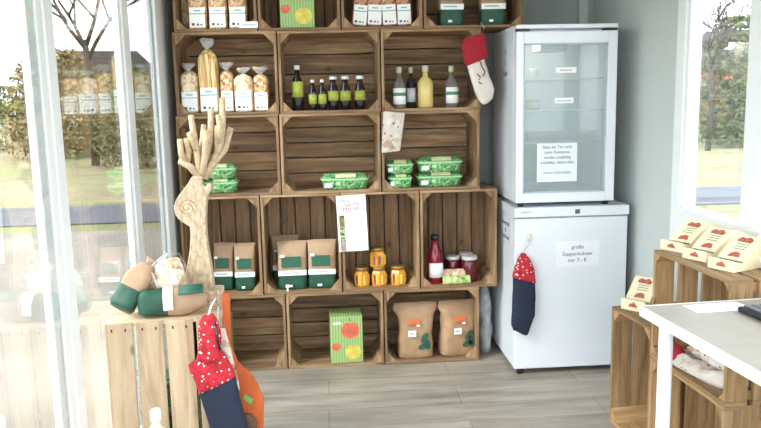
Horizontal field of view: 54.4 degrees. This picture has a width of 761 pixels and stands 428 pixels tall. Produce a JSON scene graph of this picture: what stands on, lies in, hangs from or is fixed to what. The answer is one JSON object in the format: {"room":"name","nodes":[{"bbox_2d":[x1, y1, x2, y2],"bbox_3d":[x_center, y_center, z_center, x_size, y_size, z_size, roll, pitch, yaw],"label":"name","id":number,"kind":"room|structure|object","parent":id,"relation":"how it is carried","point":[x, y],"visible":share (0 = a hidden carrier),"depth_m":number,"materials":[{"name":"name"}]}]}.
{"room":"food shop","nodes":[
{"label":"food shop","id":0,"kind":"room"},
{"bbox_2d":[16,0,181,427],"bbox_3d":[-0.888,0.015,1.416,0.032,2.300,5.350,-2,9,-4],"label":"window","id":1,"kind":"structure","parent":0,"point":[35,17],"depth_m":2.18,"materials":[{"name":"white plastic"}]},
{"bbox_2d":[140,336,631,427],"bbox_3d":[0.282,1.149,1.713,2.410,0.080,5.430,-2,9,-4],"label":"floor","id":2,"kind":"structure","parent":0,"point":[485,392],"depth_m":3.43,"materials":[{"name":"grey wood"}]},
{"bbox_2d":[104,302,222,427],"bbox_3d":[-0.736,0.655,2.661,0.383,0.652,0.311,-2,9,-8],"label":"crate","id":3,"kind":"object","parent":2,"relation":"on","point":[179,327],"visible":0.61,"depth_m":2.48,"materials":[{"name":"brown wood"}]},
{"bbox_2d":[110,257,158,313],"bbox_3d":[-0.838,0.247,2.520,0.100,0.181,0.172,6,12,41],"label":"flour bag","id":4,"kind":"object","parent":3,"relation":"on","point":[138,278],"visible":0.91,"depth_m":2.49,"materials":[{"name":"paper"}]},
{"bbox_2d":[149,253,189,288],"bbox_3d":[-0.767,0.235,2.593,0.196,0.202,0.116,-2,9,-4],"label":"bag","id":5,"kind":"object","parent":3,"relation":"on","point":[169,271],"visible":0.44,"depth_m":2.56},
{"bbox_2d":[139,368,202,427],"bbox_3d":[-0.744,0.772,2.701,0.200,0.380,0.182,-2,9,-4],"label":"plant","id":6,"kind":"object","parent":3,"relation":"in","point":[167,369],"visible":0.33,"depth_m":2.61,"materials":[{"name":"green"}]},
{"bbox_2d":[137,283,217,318],"bbox_3d":[-0.689,0.295,2.527,0.262,0.105,0.099,-3,9,-11],"label":"flour bag","id":7,"kind":"object","parent":3,"relation":"on","point":[181,299],"visible":1,"depth_m":2.49,"materials":[{"name":"paper"}]},
{"bbox_2d":[174,98,233,304],"bbox_3d":[-0.625,-0.044,2.646,0.218,0.731,0.120,-2,9,-4],"label":"carving","id":8,"kind":"object","parent":3,"relation":"on","point":[191,206],"visible":0.93,"depth_m":2.62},
{"bbox_2d":[188,351,247,427],"bbox_3d":[-0.537,0.588,2.475,0.195,0.507,0.067,-2,9,-4],"label":"stocking","id":9,"kind":"object","parent":3,"relation":"hanging from","point":[216,383],"visible":0.84,"depth_m":2.45,"materials":[{"name":"red fabric"}]},
{"bbox_2d":[197,297,220,362],"bbox_3d":[-0.559,0.384,2.429,0.082,0.197,0.120,-2,9,-4],"label":"stocking","id":10,"kind":"object","parent":9,"relation":"attached to","point":[209,332],"visible":1,"depth_m":2.38,"materials":[{"name":"fabric"}]},
{"bbox_2d":[217,306,239,389],"bbox_3d":[-0.531,0.462,2.492,0.092,0.283,0.062,6,11,38],"label":"stocking","id":11,"kind":"object","parent":3,"relation":"hanging from","point":[225,346],"visible":0.36,"depth_m":2.47,"materials":[{"name":"beige fabric"}]},
{"bbox_2d":[222,293,263,427],"bbox_3d":[-0.465,0.524,2.507,0.127,0.526,0.036,-2,9,-4],"label":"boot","id":12,"kind":"object","parent":3,"relation":"hanging from","point":[252,399],"visible":0.74,"depth_m":2.52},
{"bbox_2d":[193,291,288,370],"bbox_3d":[-0.740,0.590,3.922,0.496,0.398,0.301,-2,9,-4],"label":"crate","id":13,"kind":"object","parent":2,"relation":"on","point":[254,351],"visible":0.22,"depth_m":4.06,"materials":[{"name":"brown wood"}]},
{"bbox_2d":[180,195,263,295],"bbox_3d":[-0.807,0.143,3.850,0.396,0.510,0.302,-2,9,-4],"label":"crate","id":14,"kind":"object","parent":13,"relation":"on","point":[242,205],"visible":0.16,"depth_m":3.96,"materials":[{"name":"brown wood"}]},
{"bbox_2d":[213,242,235,289],"bbox_3d":[-0.807,0.267,3.835,0.111,0.242,0.105,-1,9,0],"label":"flour bag","id":15,"kind":"object","parent":14,"relation":"in","point":[223,253],"visible":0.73,"depth_m":3.80,"materials":[{"name":"paper"}]},
{"bbox_2d":[175,114,281,196],"bbox_3d":[-0.756,-0.307,3.784,0.496,0.398,0.301,-2,9,-4],"label":"crate","id":16,"kind":"object","parent":14,"relation":"on","point":[251,182],"visible":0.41,"depth_m":3.91,"materials":[{"name":"brown wood"}]},
{"bbox_2d":[205,177,239,192],"bbox_3d":[-0.804,-0.152,3.754,0.169,0.074,0.153,-2,9,-4],"label":"tray","id":17,"kind":"object","parent":16,"relation":"in","point":[221,185],"visible":0.66,"depth_m":3.69,"materials":[{"name":"green plastic"}]},
{"bbox_2d":[209,163,237,178],"bbox_3d":[-0.808,-0.222,3.743,0.165,0.070,0.153,-2,9,-6],"label":"tray","id":18,"kind":"object","parent":17,"relation":"on","point":[222,170],"visible":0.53,"depth_m":3.68,"materials":[{"name":"green plastic"}]},
{"bbox_2d":[172,31,279,115],"bbox_3d":[-0.757,-0.701,3.725,0.496,0.398,0.300,-2,9,-4],"label":"crate","id":19,"kind":"object","parent":16,"relation":"on","point":[184,44],"visible":0.56,"depth_m":3.82,"materials":[{"name":"brown wood"}]},
{"bbox_2d":[180,63,199,112],"bbox_3d":[-0.939,-0.621,3.642,0.090,0.244,0.066,-2,9,-7],"label":"bag","id":20,"kind":"object","parent":19,"relation":"in","point":[189,81],"visible":0.94,"depth_m":3.62,"materials":[{"name":"plastic"}]},
{"bbox_2d":[197,38,219,112],"bbox_3d":[-0.843,-0.679,3.630,0.099,0.360,0.068,-2,9,-4],"label":"bag","id":21,"kind":"object","parent":19,"relation":"in","point":[207,60],"visible":0.97,"depth_m":3.61,"materials":[{"name":"plastic"}]},
{"bbox_2d":[172,0,258,31],"bbox_3d":[-0.804,-1.148,3.654,0.396,0.510,0.302,-2,9,-4],"label":"crate","id":22,"kind":"object","parent":19,"relation":"on","point":[252,6],"visible":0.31,"depth_m":3.55,"materials":[{"name":"brown wood"}]},
{"bbox_2d":[188,0,207,28],"bbox_3d":[-0.883,-1.019,3.575,0.090,0.254,0.067,-2,9,-4],"label":"bag","id":23,"kind":"object","parent":22,"relation":"in","point":[197,9],"visible":0.89,"depth_m":3.55,"materials":[{"name":"paper"}]},
{"bbox_2d":[208,0,227,28],"bbox_3d":[-0.788,-1.022,3.582,0.090,0.254,0.067,-2,9,-4],"label":"bag","id":24,"kind":"object","parent":22,"relation":"in","point":[217,9],"visible":0.94,"depth_m":3.56,"materials":[{"name":"paper"}]},
{"bbox_2d":[228,0,247,27],"bbox_3d":[-0.692,-1.025,3.588,0.090,0.254,0.067,-2,9,-4],"label":"bag","id":25,"kind":"object","parent":22,"relation":"in","point":[238,11],"visible":0.8,"depth_m":3.57,"materials":[{"name":"paper"}]},
{"bbox_2d":[219,62,235,111],"bbox_3d":[-0.753,-0.626,3.654,0.077,0.244,0.060,-2,9,-4],"label":"bag","id":26,"kind":"object","parent":19,"relation":"in","point":[226,77],"visible":0.83,"depth_m":3.63,"materials":[{"name":"plastic"}]},
{"bbox_2d":[234,67,253,111],"bbox_3d":[-0.674,-0.614,3.651,0.095,0.217,0.066,-1,9,-1],"label":"bag","id":27,"kind":"object","parent":19,"relation":"in","point":[243,83],"visible":1,"depth_m":3.63,"materials":[{"name":"plastic"}]},
{"bbox_2d":[252,66,269,111],"bbox_3d":[-0.589,-0.619,3.667,0.087,0.220,0.060,-2,9,-4],"label":"bag","id":28,"kind":"object","parent":19,"relation":"in","point":[260,81],"visible":0.94,"depth_m":3.64,"materials":[{"name":"plastic"}]},
{"bbox_2d":[233,242,256,290],"bbox_3d":[-0.696,0.268,3.813,0.114,0.242,0.105,-2,9,-6],"label":"flour bag","id":29,"kind":"object","parent":14,"relation":"in","point":[244,253],"visible":0.98,"depth_m":3.78,"materials":[{"name":"paper"}]},
{"bbox_2d":[286,281,383,368],"bbox_3d":[-0.241,0.574,3.956,0.496,0.398,0.300,-2,9,-4],"label":"crate","id":30,"kind":"object","parent":2,"relation":"on","point":[312,351],"visible":0.6,"depth_m":4.07,"materials":[{"name":"brown wood"}]},
{"bbox_2d":[260,193,341,294],"bbox_3d":[-0.408,0.131,3.876,0.396,0.510,0.302,-2,9,-4],"label":"crate","id":31,"kind":"object","parent":30,"relation":"on","point":[270,204],"visible":0.53,"depth_m":3.99,"materials":[{"name":"brown wood"}]},
{"bbox_2d":[270,234,298,283],"bbox_3d":[-0.505,0.238,3.939,0.151,0.254,0.105,-2,9,-8],"label":"flour bag","id":32,"kind":"object","parent":31,"relation":"in","point":[274,238],"visible":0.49,"depth_m":3.91,"materials":[{"name":"paper"}]},
{"bbox_2d":[276,240,306,289],"bbox_3d":[-0.455,0.259,3.819,0.161,0.247,0.105,-2,9,-6],"label":"flour bag","id":33,"kind":"object","parent":31,"relation":"in","point":[291,255],"visible":1,"depth_m":3.78,"materials":[{"name":"paper"}]},
{"bbox_2d":[307,239,336,288],"bbox_3d":[-0.301,0.253,3.829,0.156,0.249,0.105,-2,9,-2],"label":"flour bag","id":34,"kind":"object","parent":31,"relation":"in","point":[322,271],"visible":0.98,"depth_m":3.79,"materials":[{"name":"paper"}]},
{"bbox_2d":[279,112,380,194],"bbox_3d":[-0.257,-0.323,3.818,0.496,0.398,0.300,-2,9,-4],"label":"crate","id":35,"kind":"object","parent":31,"relation":"on","point":[307,183],"visible":0.93,"depth_m":3.94,"materials":[{"name":"brown wood"}]},
{"bbox_2d":[277,29,380,113],"bbox_3d":[-0.258,-0.717,3.758,0.496,0.398,0.301,-2,9,-4],"label":"crate","id":36,"kind":"object","parent":35,"relation":"on","point":[293,44],"visible":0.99,"depth_m":3.88,"materials":[{"name":"brown wood"}]},
{"bbox_2d":[291,65,303,110],"bbox_3d":[-0.412,-0.626,3.679,0.060,0.222,0.060,-2,9,-4],"label":"juice bottle","id":37,"kind":"object","parent":36,"relation":"in","point":[297,88],"visible":1,"depth_m":3.66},
{"bbox_2d":[257,0,340,31],"bbox_3d":[-0.406,-1.161,3.680,0.396,0.510,0.302,-2,9,-4],"label":"crate","id":38,"kind":"object","parent":36,"relation":"on","point":[267,9],"visible":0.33,"depth_m":3.83,"materials":[{"name":"brown wood"}]},
{"bbox_2d":[280,0,314,27],"bbox_3d":[-0.409,-1.038,3.646,0.165,0.250,0.153,-2,9,-4],"label":"juice carton","id":39,"kind":"object","parent":38,"relation":"in","point":[293,13],"visible":0.9,"depth_m":3.58,"materials":[{"name":"cardboard"}]},
{"bbox_2d":[328,76,338,109],"bbox_3d":[-0.236,-0.604,3.695,0.055,0.165,0.055,-2,9,-4],"label":"juice bottle","id":40,"kind":"object","parent":36,"relation":"in","point":[333,93],"visible":1,"depth_m":3.68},
{"bbox_2d":[340,76,350,109],"bbox_3d":[-0.176,-0.606,3.699,0.055,0.165,0.055,-2,9,-4],"label":"juice bottle","id":41,"kind":"object","parent":36,"relation":"in","point":[345,93],"visible":1,"depth_m":3.68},
{"bbox_2d":[355,76,365,108],"bbox_3d":[-0.102,-0.608,3.704,0.055,0.165,0.055,-2,9,-4],"label":"juice bottle","id":42,"kind":"object","parent":36,"relation":"in","point":[360,93],"visible":0.96,"depth_m":3.69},
{"bbox_2d":[320,172,368,189],"bbox_3d":[-0.183,-0.173,3.796,0.249,0.076,0.153,-2,9,-4],"label":"tray","id":43,"kind":"object","parent":35,"relation":"in","point":[351,180],"visible":1,"depth_m":3.73,"materials":[{"name":"green plastic"}]},
{"bbox_2d":[329,308,362,363],"bbox_3d":[-0.183,0.641,3.908,0.165,0.250,0.153,-2,9,-7],"label":"juice carton","id":44,"kind":"object","parent":30,"relation":"on","point":[345,325],"visible":1,"depth_m":3.84,"materials":[{"name":"cardboard"}]},
{"bbox_2d":[340,190,419,291],"bbox_3d":[-0.009,0.118,3.903,0.396,0.510,0.302,-2,9,-4],"label":"crate","id":45,"kind":"object","parent":30,"relation":"on","point":[408,234],"visible":0.55,"depth_m":4.03,"materials":[{"name":"brown wood"}]},
{"bbox_2d":[336,194,368,251],"bbox_3d":[-0.142,0.047,3.724,0.158,0.290,0.003,-2,9,-4],"label":"poster","id":46,"kind":"object","parent":45,"relation":"attached to","point":[351,209],"visible":1,"depth_m":3.72,"materials":[{"name":"paper"}]},
{"bbox_2d":[353,265,369,286],"bbox_3d":[-0.099,0.322,3.846,0.084,0.100,0.084,-2,9,-4],"label":"honey jar","id":47,"kind":"object","parent":45,"relation":"on","point":[361,276],"visible":1,"depth_m":3.82,"materials":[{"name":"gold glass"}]},
{"bbox_2d":[371,266,386,285],"bbox_3d":[-0.008,0.319,3.853,0.084,0.100,0.084,-2,9,-4],"label":"honey jar","id":48,"kind":"object","parent":45,"relation":"on","point":[378,276],"visible":0.94,"depth_m":3.82,"materials":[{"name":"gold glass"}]},
{"bbox_2d":[370,246,385,266],"bbox_3d":[-0.015,0.220,3.837,0.084,0.100,0.084,5,11,36],"label":"honey jar","id":49,"kind":"object","parent":48,"relation":"on","point":[377,256],"visible":1,"depth_m":3.81,"materials":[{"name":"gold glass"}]},
{"bbox_2d":[383,287,478,364],"bbox_3d":[0.258,0.558,3.989,0.496,0.398,0.300,-2,9,-4],"label":"crate","id":50,"kind":"object","parent":2,"relation":"on","point":[390,321],"visible":0.3,"depth_m":3.95,"materials":[{"name":"brown wood"}]},
{"bbox_2d":[392,301,436,358],"bbox_3d":[0.181,0.608,3.927,0.239,0.294,0.128,-2,9,-6],"label":"sack","id":51,"kind":"object","parent":50,"relation":"on","point":[414,337],"visible":1,"depth_m":3.89,"materials":[{"name":"brown paper"}]},
{"bbox_2d":[437,299,473,355],"bbox_3d":[0.413,0.600,3.955,0.239,0.298,0.128,-4,9,-18],"label":"sack","id":52,"kind":"object","parent":50,"relation":"in","point":[456,330],"visible":0.88,"depth_m":3.91,"materials":[{"name":"brown paper"}]},
{"bbox_2d":[419,182,496,288],"bbox_3d":[0.390,0.105,3.930,0.396,0.510,0.302,-2,9,-4],"label":"crate","id":53,"kind":"object","parent":50,"relation":"on","point":[484,199],"visible":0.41,"depth_m":4.05,"materials":[{"name":"brown wood"}]},
{"bbox_2d":[379,110,479,191],"bbox_3d":[0.242,-0.339,3.852,0.496,0.398,0.300,-2,9,-4],"label":"crate","id":54,"kind":"object","parent":53,"relation":"on","point":[469,136],"visible":0.66,"depth_m":3.97,"materials":[{"name":"brown wood"}]},
{"bbox_2d":[382,107,404,152],"bbox_3d":[0.062,-0.416,3.654,0.120,0.226,0.020,-2,9,-4],"label":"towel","id":55,"kind":"object","parent":54,"relation":"hanging from","point":[392,128],"visible":1,"depth_m":3.65,"materials":[{"name":"beige fabric"}]},
{"bbox_2d":[386,173,411,187],"bbox_3d":[0.095,-0.179,3.805,0.126,0.074,0.153,-2,9,-6],"label":"tray","id":56,"kind":"object","parent":54,"relation":"in","point":[399,180],"visible":0.77,"depth_m":3.74,"materials":[{"name":"green plastic"}]},
{"bbox_2d":[385,159,413,173],"bbox_3d":[0.096,-0.247,3.794,0.143,0.067,0.153,-2,9,-2],"label":"tray","id":57,"kind":"object","parent":56,"relation":"on","point":[393,166],"visible":1,"depth_m":3.73,"materials":[{"name":"green plastic"}]},
{"bbox_2d":[379,28,480,111],"bbox_3d":[0.240,-0.732,3.792,0.496,0.398,0.300,-2,9,-4],"label":"crate","id":58,"kind":"object","parent":54,"relation":"on","point":[429,37],"visible":0.57,"depth_m":3.91,"materials":[{"name":"brown wood"}]},
{"bbox_2d":[340,0,422,30],"bbox_3d":[-0.007,-1.173,3.707,0.396,0.510,0.302,-2,9,-4],"label":"crate","id":59,"kind":"object","parent":58,"relation":"on","point":[346,6],"visible":0.32,"depth_m":3.61,"materials":[{"name":"brown wood"}]},
{"bbox_2d":[351,0,367,26],"bbox_3d":[-0.094,-1.043,3.638,0.104,0.248,0.061,-2,9,-4],"label":"bag","id":60,"kind":"object","parent":59,"relation":"in","point":[360,7],"visible":0.9,"depth_m":3.62,"materials":[{"name":"paper"}]},
{"bbox_2d":[367,0,381,25],"bbox_3d":[-0.027,-1.046,3.643,0.093,0.246,0.061,-2,9,-4],"label":"bag","id":61,"kind":"object","parent":59,"relation":"in","point":[374,16],"visible":0.83,"depth_m":3.62,"materials":[{"name":"paper"}]},
{"bbox_2d":[382,0,396,25],"bbox_3d":[0.038,-1.048,3.647,0.088,0.246,0.061,-2,9,-4],"label":"bag","id":62,"kind":"object","parent":59,"relation":"in","point":[389,16],"visible":0.85,"depth_m":3.63,"materials":[{"name":"paper"}]},
{"bbox_2d":[396,0,411,25],"bbox_3d":[0.112,-1.050,3.652,0.085,0.245,0.061,-2,9,-4],"label":"bag","id":63,"kind":"object","parent":59,"relation":"in","point":[403,7],"visible":0.82,"depth_m":3.63,"materials":[{"name":"paper"}]},
{"bbox_2d":[392,67,405,107],"bbox_3d":[0.093,-0.634,3.714,0.067,0.205,0.068,-2,9,-4],"label":"bottle","id":64,"kind":"object","parent":58,"relation":"in","point":[399,86],"visible":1,"depth_m":3.69,"materials":[{"name":"clear glass"}]},
{"bbox_2d":[406,67,415,107],"bbox_3d":[0.155,-0.645,3.778,0.052,0.205,0.054,-2,9,-4],"label":"bottle","id":65,"kind":"object","parent":58,"relation":"in","point":[410,84],"visible":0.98,"depth_m":3.76,"materials":[{"name":"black glass"}]},
{"bbox_2d":[418,65,432,107],"bbox_3d":[0.226,-0.642,3.733,0.077,0.210,0.077,-2,9,-4],"label":"bottle","id":66,"kind":"object","parent":58,"relation":"in","point":[425,84],"visible":1,"depth_m":3.71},
{"bbox_2d":[445,66,458,106],"bbox_3d":[0.358,-0.642,3.731,0.067,0.205,0.068,-3,9,-12],"label":"bottle","id":67,"kind":"object","parent":58,"relation":"in","point":[451,84],"visible":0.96,"depth_m":3.71,"materials":[{"name":"clear glass"}]},
{"bbox_2d":[422,0,523,32],"bbox_3d":[0.443,-1.132,3.746,0.496,0.398,0.300,-2,9,-4],"label":"crate","id":68,"kind":"object","parent":58,"relation":"on","point":[514,9],"visible":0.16,"depth_m":3.81,"materials":[{"name":"brown wood"}]},
{"bbox_2d":[437,0,463,24],"bbox_3d":[0.346,-1.061,3.676,0.131,0.254,0.094,-2,9,-8],"label":"flour bag","id":69,"kind":"object","parent":68,"relation":"in","point":[449,12],"visible":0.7,"depth_m":3.65,"materials":[{"name":"paper"}]},
{"bbox_2d":[479,0,505,24],"bbox_3d":[0.557,-1.068,3.691,0.134,0.254,0.094,-1,9,-1],"label":"flour bag","id":70,"kind":"object","parent":68,"relation":"on","point":[491,12],"visible":0.79,"depth_m":3.66,"materials":[{"name":"paper"}]},
{"bbox_2d":[461,22,494,103],"bbox_3d":[0.478,-0.738,3.628,0.167,0.398,0.055,-2,9,-4],"label":"stocking","id":71,"kind":"object","parent":58,"relation":"hanging from","point":[474,48],"visible":1,"depth_m":3.61,"materials":[{"name":"beige fabric"}]},
{"bbox_2d":[415,171,462,186],"bbox_3d":[0.300,-0.187,3.828,0.239,0.075,0.153,-2,9,-4],"label":"tray","id":72,"kind":"object","parent":54,"relation":"in","point":[453,178],"visible":0.83,"depth_m":3.76,"materials":[{"name":"green plastic"}]},
{"bbox_2d":[415,156,462,171],"bbox_3d":[0.300,-0.261,3.817,0.239,0.075,0.153,-2,9,-5],"label":"tray","id":73,"kind":"object","parent":72,"relation":"on","point":[426,163],"visible":1,"depth_m":3.75,"materials":[{"name":"green plastic"}]},
{"bbox_2d":[427,234,442,283],"bbox_3d":[0.284,0.233,3.860,0.083,0.256,0.084,-5,10,-24],"label":"syrup bottle","id":74,"kind":"object","parent":53,"relation":"on","point":[434,257],"visible":0.98,"depth_m":3.83,"materials":[{"name":"glass"}]},
{"bbox_2d":[461,254,477,281],"bbox_3d":[0.468,0.285,3.892,0.085,0.135,0.085,-2,9,-4],"label":"jam jar","id":75,"kind":"object","parent":53,"relation":"in","point":[469,262],"visible":0.9,"depth_m":3.86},
{"bbox_2d":[479,286,493,352],"bbox_3d":[0.562,0.564,4.023,0.088,0.363,0.105,-7,11,-35],"label":"plastic wrap","id":76,"kind":"object","parent":2,"relation":"on","point":[486,307],"visible":0.77,"depth_m":3.98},
{"bbox_2d":[488,193,628,373],"bbox_3d":[0.909,0.331,3.925,0.564,0.838,0.630,-2,9,-4],"label":"refrigerator","id":77,"kind":"object","parent":2,"relation":"on","point":[571,325],"visible":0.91,"depth_m":3.63,"materials":[{"name":"white metal"}]},
{"bbox_2d":[527,234,531,241],"bbox_3d":[0.716,0.115,3.557,0.022,0.038,0.026,3,10,26],"label":"hook","id":78,"kind":"object","parent":77,"relation":"attached to","point":[529,236],"visible":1,"depth_m":3.56,"materials":[{"name":"beige plastic"}]},
{"bbox_2d":[511,241,535,334],"bbox_3d":[0.689,0.360,3.568,0.120,0.465,0.049,-2,9,-4],"label":"stocking","id":79,"kind":"object","parent":78,"relation":"hanging from","point":[523,296],"visible":1,"depth_m":3.55,"materials":[{"name":"red fabric"}]},
{"bbox_2d":[493,23,617,206],"bbox_3d":[0.864,-0.498,3.748,0.487,0.857,0.486,-2,9,-4],"label":"fridge","id":80,"kind":"object","parent":77,"relation":"on","point":[589,122],"depth_m":3.68,"materials":[{"name":"white metal"}]},
{"bbox_2d":[500,40,511,80],"bbox_3d":[0.618,-0.754,3.658,0.002,0.186,0.232,-2,9,-4],"label":"paper note","id":81,"kind":"object","parent":80,"relation":"attached to","point":[505,48],"visible":1,"depth_m":3.65,"materials":[{"name":"grey"}]},
{"bbox_2d":[537,143,576,181],"bbox_3d":[0.848,-0.248,3.555,0.196,0.185,0.002,-2,9,-4],"label":"paper note","id":82,"kind":"object","parent":80,"relation":"attached to","point":[556,162],"visible":1,"depth_m":3.56,"materials":[{"name":"grey"}]},
{"bbox_2d":[524,137,602,143],"bbox_3d":[0.866,-0.375,3.777,0.413,0.007,0.364,-2,9,-4],"label":"wire shelf","id":83,"kind":"object","parent":80,"relation":"attached to","point":[527,140],"depth_m":3.79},
{"bbox_2d":[525,77,603,81],"bbox_3d":[0.859,-0.676,3.731,0.413,0.007,0.364,-2,9,-4],"label":"glass shelf","id":84,"kind":"object","parent":80,"relation":"attached to","point":[527,79],"depth_m":3.76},
{"bbox_2d":[497,193,628,217],"bbox_3d":[0.900,-0.059,3.866,0.564,0.048,0.629,-2,9,-4],"label":"countertop","id":85,"kind":"structure","parent":77,"relation":"on","point":[587,208],"depth_m":3.57,"materials":[{"name":"white plastic"}]},
{"bbox_2d":[555,240,599,266],"bbox_3d":[0.957,0.192,3.596,0.216,0.125,0.002,-2,9,-4],"label":"paper note","id":86,"kind":"object","parent":77,"relation":"attached to","point":[568,253],"visible":1,"depth_m":3.60,"materials":[{"name":"grey"}]},
{"bbox_2d":[609,302,684,427],"bbox_3d":[1.136,0.644,2.972,0.300,0.501,0.311,-3,9,-10],"label":"crate","id":87,"kind":"object","parent":2,"relation":"on","point":[621,414],"visible":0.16,"depth_m":3.09,"materials":[{"name":"brown wood"}]},
{"bbox_2d":[621,275,652,311],"bbox_3d":[1.096,0.319,3.048,0.217,0.120,0.106,-9,12,-41],"label":"display box","id":88,"kind":"object","parent":87,"relation":"on","point":[640,293],"visible":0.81,"depth_m":3.01,"materials":[{"name":"beige"}]},
{"bbox_2d":[639,298,760,427],"bbox_3d":[1.092,0.726,1.614,0.474,0.752,1.308,-2,9,-8],"label":"table","id":89,"kind":"object","parent":2,"relation":"on","point":[731,338],"visible":0.91,"depth_m":1.99,"materials":[{"name":"grey laminate"}]},
{"bbox_2d":[684,302,743,312],"bbox_3d":[0.975,0.269,2.134,0.181,0.002,0.084,-2,9,-8],"label":"paper sheet","id":90,"kind":"object","parent":89,"relation":"on","point":[725,306],"visible":0.96,"depth_m":2.13,"materials":[{"name":"grey"}]},
{"bbox_2d":[648,356,760,427],"bbox_3d":[1.169,0.755,2.559,0.274,0.406,0.476,-2,9,-7],"label":"crate","id":91,"kind":"object","parent":2,"relation":"on","point":[700,410],"visible":0.44,"depth_m":2.77,"materials":[{"name":"brown wood"}]},
{"bbox_2d":[650,249,760,406],"bbox_3d":[1.162,0.357,2.498,0.276,0.402,0.476,-2,9,-7],"label":"crate","id":92,"kind":"object","parent":91,"relation":"on","point":[716,285],"visible":0.43,"depth_m":2.52,"materials":[{"name":"brown wood"}]},
{"bbox_2d":[660,219,722,252],"bbox_3d":[1.159,0.073,2.707,0.271,0.096,0.096,-6,10,-28],"label":"display box","id":93,"kind":"object","parent":92,"relation":"on","point":[686,236],"visible":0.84,"depth_m":2.67,"materials":[{"name":"beige"}]},
{"bbox_2d":[675,349,751,389],"bbox_3d":[1.144,0.514,2.516,0.211,0.058,0.338,-3,9,-14],"label":"folded cloth","id":94,"kind":"object","parent":92,"relation":"in","point":[689,362],"visible":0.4,"depth_m":2.47,"materials":[{"name":"beige fabric"}]},
{"bbox_2d":[682,226,747,262],"bbox_3d":[1.177,0.096,2.556,0.271,0.096,0.096,-6,10,-28],"label":"display box","id":95,"kind":"object","parent":92,"relation":"on","point":[714,240],"visible":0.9,"depth_m":2.52,"materials":[{"name":"beige"}]},
{"bbox_2d":[708,234,760,272],"bbox_3d":[1.198,0.118,2.406,0.271,0.096,0.096,-6,10,-28],"label":"display box","id":96,"kind":"object","parent":92,"relation":"on","point":[742,253],"visible":1,"depth_m":2.36,"materials":[{"name":"beige"}]},
{"bbox_2d":[187,0,592,336],"bbox_3d":[0.067,-0.428,4.170,2.410,2.300,0.080,-2,9,-4],"label":"wall","id":97,"kind":"structure","parent":0,"point":[535,11],"depth_m":4.11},
{"bbox_2d":[593,0,700,353],"bbox_3d":[1.422,-0.058,1.571,0.080,2.300,5.350,-2,9,-4],"label":"wall","id":98,"kind":"structure","parent":0,"point":[647,29],"depth_m":3.49,"materials":[{"name":"paint"}]},
{"bbox_2d":[669,0,760,238],"bbox_3d":[1.387,-0.359,1.492,0.080,1.480,3.290,-2,9,-4],"label":"window","id":99,"kind":"structure","parent":98,"relation":"in","point":[690,12],"depth_m":3.00,"materials":[{"name":"white plastic"}]},
{"label":"outside","id":100,"kind":"structure","parent":0,"visible":0},
{"bbox_2d":[0,229,159,427],"bbox_3d":[-4.237,1.577,0.372,6.770,0.030,17.500,-2,9,-4],"label":"pavement","id":101,"kind":"structure","parent":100,"point":[101,259],"depth_m":5.28,"materials":[{"name":"concrete"}]},
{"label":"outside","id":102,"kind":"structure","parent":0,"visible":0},
{"bbox_2d":[0,186,740,227],"bbox_3d":[3.619,-0.241,11.158,130.000,0.020,1.800,-2,9,-4],"label":"road","id":103,"kind":"structure","parent":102,"point":[95,214],"depth_m":10.65,"materials":[{"name":"asphalt"}]},
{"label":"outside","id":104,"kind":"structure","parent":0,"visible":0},
{"bbox_2d":[0,124,744,233],"bbox_3d":[1.993,-3.614,33.749,130.000,0.100,120.000,-2,9,-4],"label":"ground","id":105,"kind":"structure","parent":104,"point":[87,185],"depth_m":14.87,"materials":[{"name":"green plant"}]},
{"bbox_2d":[0,85,28,150],"bbox_3d":[-13.933,-3.574,27.438,3.575,2.410,3.672,-2,9,-4],"label":"bush","id":106,"kind":"object","parent":105,"relation":"on","point":[6,87],"visible":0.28,"depth_m":27.11,"materials":[{"name":"green plant"}]},
{"bbox_2d":[3,47,116,159],"bbox_3d":[-9.860,-3.388,22.725,3.296,3.365,3.242,-2,9,-4],"label":"bush","id":107,"kind":"object","parent":105,"relation":"on","point":[67,99],"visible":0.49,"depth_m":22.26,"materials":[{"name":"green plant"}]},
{"bbox_2d":[0,0,140,165],"bbox_3d":[-7.623,-4.245,19.270,4.397,5.954,3.142,-8,11,-39],"label":"bare tree","id":108,"kind":"object","parent":105,"relation":"on","point":[84,43],"visible":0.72,"depth_m":19.18,"materials":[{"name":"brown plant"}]},
{"bbox_2d":[58,51,154,138],"bbox_3d":[-14.063,-6.055,38.037,6.100,4.100,6.600,-4,9,-19],"label":"house","id":109,"kind":"structure","parent":105,"relation":"on","point":[104,61],"depth_m":34.81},
{"bbox_2d":[62,71,154,151],"bbox_3d":[-9.443,-3.623,26.107,3.648,2.727,3.660,-2,9,-4],"label":"bush","id":110,"kind":"object","parent":105,"relation":"on","point":[104,75],"visible":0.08,"depth_m":25.53,"materials":[{"name":"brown plant"}]},
{"bbox_2d":[90,67,156,167],"bbox_3d":[-6.056,-2.475,18.890,2.682,2.517,2.674,-2,9,-4],"label":"bush","id":111,"kind":"object","parent":105,"relation":"on","point":[144,75],"visible":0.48,"depth_m":18.35,"materials":[{"name":"green plant"}]},
{"bbox_2d":[697,14,749,148],"bbox_3d":[10.356,-3.808,21.337,2.485,3.800,2.484,-2,9,-4],"label":"bush","id":112,"kind":"object","parent":105,"relation":"on","point":[742,38],"visible":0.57,"depth_m":21.12,"materials":[{"name":"green plant"}]},
{"bbox_2d":[699,29,747,114],"bbox_3d":[24.365,-8.776,46.801,10.600,5.200,7.600,2,9,21],"label":"house","id":113,"kind":"structure","parent":105,"relation":"on","point":[703,57],"depth_m":44.38,"materials":[{"name":"brick"}]},
{"bbox_2d":[701,0,750,150],"bbox_3d":[8.862,-3.789,19.752,2.406,4.211,2.904,-6,10,-29],"label":"bare tree","id":114,"kind":"object","parent":105,"relation":"on","point":[722,34],"visible":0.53,"depth_m":19.61,"materials":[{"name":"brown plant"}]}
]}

